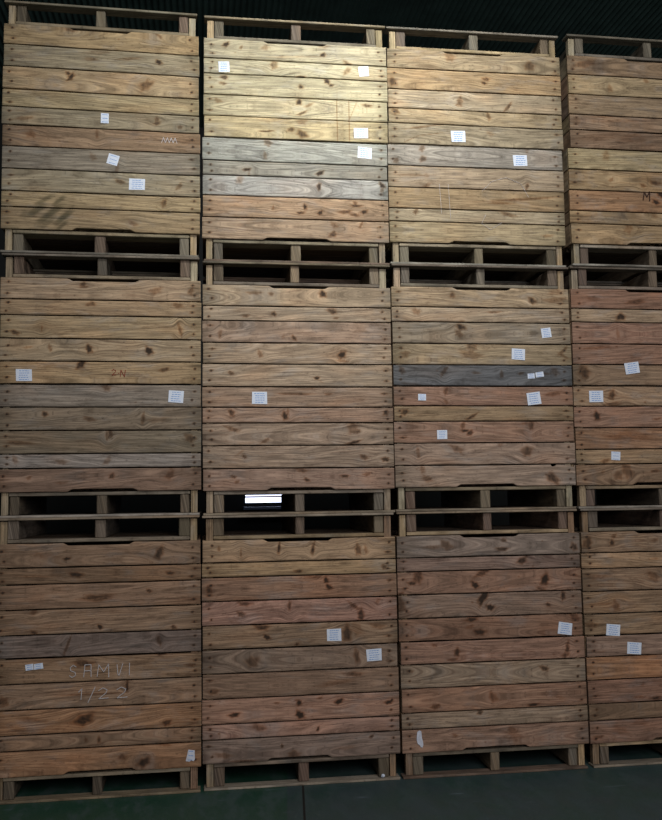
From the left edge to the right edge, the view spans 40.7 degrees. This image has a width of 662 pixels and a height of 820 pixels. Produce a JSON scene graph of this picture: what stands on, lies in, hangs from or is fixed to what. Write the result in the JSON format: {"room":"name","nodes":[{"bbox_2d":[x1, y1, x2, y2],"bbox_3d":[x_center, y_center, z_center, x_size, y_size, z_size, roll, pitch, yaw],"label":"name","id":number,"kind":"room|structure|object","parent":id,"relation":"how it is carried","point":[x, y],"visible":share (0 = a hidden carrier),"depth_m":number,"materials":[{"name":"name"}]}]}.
{"room":"warehouse","nodes":[
{"label":"warehouse","id":0,"kind":"room"},
{"bbox_2d":[0,118,596,612],"bbox_3d":[-0.572,-0.768,14.356,17.000,7.800,0.200,0,-6,-8],"label":"wall","id":1,"kind":"structure","parent":0,"point":[74,504],"depth_m":13.89,"materials":[{"name":"metal"}]},
{"bbox_2d":[242,495,280,509],"bbox_3d":[-0.966,1.339,13.804,0.800,0.390,0.540,0,-6,-8],"label":"window","id":2,"kind":"structure","parent":1,"relation":"in","point":[248,498],"depth_m":14.02,"materials":[{"name":"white glass"}]},
{"bbox_2d":[0,611,661,819],"bbox_3d":[0.560,2.463,6.479,17.000,0.200,20.000,0,-6,-8],"label":"floor","id":3,"kind":"structure","parent":0,"point":[623,792],"depth_m":5.19,"materials":[{"name":"green paint"}]},
{"bbox_2d":[0,629,200,804],"bbox_3d":[-1.441,1.909,5.730,1.204,0.814,1.007,0,-6,-8],"label":"wooden crate","id":4,"kind":"object","parent":3,"relation":"on","point":[41,696],"visible":0.98,"depth_m":5.25,"materials":[{"name":"brown wood"}]},
{"bbox_2d":[0,514,200,658],"bbox_3d":[-1.457,1.098,5.816,1.205,0.817,1.003,0,-6,-8],"label":"wooden crate","id":5,"kind":"object","parent":4,"relation":"on","point":[108,579],"visible":1,"depth_m":5.33,"materials":[{"name":"brown wood"}]},
{"bbox_2d":[0,384,201,517],"bbox_3d":[-1.464,0.291,5.896,1.204,0.802,1.005,0,-6,-8],"label":"wooden crate","id":6,"kind":"object","parent":5,"relation":"on","point":[108,443],"visible":1,"depth_m":5.42,"materials":[{"name":"brown wood"}]},
{"bbox_2d":[0,253,200,384],"bbox_3d":[-1.478,-0.509,5.968,1.206,0.803,1.005,0,-6,-8],"label":"wooden crate","id":7,"kind":"object","parent":6,"relation":"on","point":[103,327],"visible":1,"depth_m":5.48,"materials":[{"name":"brown wood"}]},
{"bbox_2d":[0,125,199,274],"bbox_3d":[-1.500,-1.312,6.042,1.206,0.808,1.004,0,-6,-9],"label":"wooden crate","id":8,"kind":"object","parent":7,"relation":"on","point":[45,210],"visible":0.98,"depth_m":5.57,"materials":[{"name":"brown wood"}]},
{"bbox_2d":[2,0,198,175],"bbox_3d":[-1.522,-2.114,6.123,1.206,0.802,1.004,0,-6,-9],"label":"wooden crate","id":9,"kind":"object","parent":8,"relation":"on","point":[102,77],"visible":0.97,"depth_m":5.63,"materials":[{"name":"brown wood"}]},
{"bbox_2d":[202,642,399,790],"bbox_3d":[-0.243,1.907,5.916,1.206,0.819,1.006,0,-6,-8],"label":"wooden crate","id":10,"kind":"object","parent":3,"relation":"on","point":[299,706],"visible":0.99,"depth_m":5.43,"materials":[{"name":"brown wood"}]},
{"bbox_2d":[202,512,396,649],"bbox_3d":[-0.259,1.098,5.995,1.206,0.806,1.004,0,-6,-8],"label":"wooden crate","id":11,"kind":"object","parent":10,"relation":"on","point":[292,585],"visible":0.98,"depth_m":5.51,"materials":[{"name":"brown wood"}]},
{"bbox_2d":[202,387,394,515],"bbox_3d":[-0.269,0.299,6.076,1.206,0.797,1.008,0,-6,-8],"label":"wooden crate","id":12,"kind":"object","parent":11,"relation":"on","point":[290,443],"visible":1,"depth_m":5.60,"materials":[{"name":"brown wood"}]},
{"bbox_2d":[202,261,391,387],"bbox_3d":[-0.280,-0.494,6.159,1.205,0.798,1.008,0,-6,-8],"label":"wooden crate","id":13,"kind":"object","parent":12,"relation":"on","point":[291,332],"visible":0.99,"depth_m":5.67,"materials":[{"name":"brown wood"}]},
{"bbox_2d":[202,137,389,284],"bbox_3d":[-0.291,-1.296,6.244,1.205,0.815,1.007,0,-6,-8],"label":"wooden crate","id":14,"kind":"object","parent":13,"relation":"on","point":[240,209],"visible":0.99,"depth_m":5.77,"materials":[{"name":"brown wood"}]},
{"bbox_2d":[204,15,387,179],"bbox_3d":[-0.292,-2.107,6.319,1.205,0.812,1.004,0,-6,-8],"label":"wooden crate","id":15,"kind":"object","parent":14,"relation":"on","point":[292,89],"visible":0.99,"depth_m":5.83,"materials":[{"name":"brown wood"}]},
{"bbox_2d":[379,635,588,778],"bbox_3d":[0.967,1.904,6.082,1.205,0.822,1.008,0,-6,-8],"label":"wooden crate","id":16,"kind":"object","parent":3,"relation":"on","point":[485,698],"visible":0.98,"depth_m":5.60,"materials":[{"name":"brown wood"}]},
{"bbox_2d":[383,509,582,641],"bbox_3d":[0.947,1.093,6.162,1.206,0.806,1.004,0,-6,-8],"label":"wooden crate","id":17,"kind":"object","parent":16,"relation":"on","point":[468,577],"visible":0.99,"depth_m":5.67,"materials":[{"name":"brown wood"}]},
{"bbox_2d":[390,386,575,511],"bbox_3d":[0.930,0.292,6.239,1.204,0.800,1.008,0,-6,-8],"label":"wooden crate","id":18,"kind":"object","parent":17,"relation":"on","point":[465,444],"visible":1,"depth_m":5.77,"materials":[{"name":"brown wood"}]},
{"bbox_2d":[386,263,571,387],"bbox_3d":[0.921,-0.504,6.318,1.204,0.799,1.007,0,-6,-8],"label":"wooden crate","id":19,"kind":"object","parent":18,"relation":"on","point":[471,332],"visible":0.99,"depth_m":5.83,"materials":[{"name":"brown wood"}]},
{"bbox_2d":[385,144,565,282],"bbox_3d":[0.908,-1.304,6.406,1.204,0.811,1.004,0,-6,-8],"label":"wooden crate","id":20,"kind":"object","parent":19,"relation":"on","point":[523,224],"visible":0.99,"depth_m":5.93,"materials":[{"name":"brown wood"}]},
{"bbox_2d":[384,26,562,190],"bbox_3d":[0.904,-2.110,6.485,1.205,0.807,1.005,0,-6,-8],"label":"wooden crate","id":21,"kind":"object","parent":20,"relation":"on","point":[468,96],"visible":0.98,"depth_m":5.99,"materials":[{"name":"brown wood"}]},
{"bbox_2d":[582,612,661,767],"bbox_3d":[2.165,1.905,6.253,1.205,0.818,1.007,0,-6,-8],"label":"wooden crate","id":22,"kind":"object","parent":3,"relation":"on","point":[623,673],"visible":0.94,"depth_m":5.72,"materials":[{"name":"brown wood"}]},
{"bbox_2d":[566,507,661,635],"bbox_3d":[2.147,1.098,6.334,1.206,0.819,1.006,0,-6,-8],"label":"wooden crate","id":23,"kind":"object","parent":22,"relation":"on","point":[620,554],"visible":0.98,"depth_m":5.80,"materials":[{"name":"brown wood"}]},
{"bbox_2d":[553,386,661,508],"bbox_3d":[2.124,0.289,6.411,1.205,0.806,1.004,0,-6,-8],"label":"wooden crate","id":24,"kind":"object","parent":23,"relation":"on","point":[618,430],"visible":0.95,"depth_m":5.89,"materials":[{"name":"brown wood"}]},
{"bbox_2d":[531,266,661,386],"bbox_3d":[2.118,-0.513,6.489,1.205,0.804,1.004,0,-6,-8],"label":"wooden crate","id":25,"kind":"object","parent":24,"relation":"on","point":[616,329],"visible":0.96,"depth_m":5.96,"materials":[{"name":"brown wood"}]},
{"bbox_2d":[561,148,661,284],"bbox_3d":[2.123,-1.319,6.562,1.204,0.814,1.006,0,-6,-9],"label":"wooden crate","id":26,"kind":"object","parent":25,"relation":"on","point":[604,228],"visible":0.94,"depth_m":6.05,"materials":[{"name":"brown wood"}]},
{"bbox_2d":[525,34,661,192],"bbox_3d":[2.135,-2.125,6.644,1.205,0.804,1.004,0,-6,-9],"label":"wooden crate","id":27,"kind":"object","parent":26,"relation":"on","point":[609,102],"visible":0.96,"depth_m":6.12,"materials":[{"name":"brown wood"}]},
{"bbox_2d":[0,0,661,127],"bbox_3d":[0.443,-5.368,7.247,17.000,0.162,20.000,0,-6,-8],"label":"ceiling","id":28,"kind":"structure","parent":0,"point":[641,19],"depth_m":11.18,"materials":[{"name":"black metal"}]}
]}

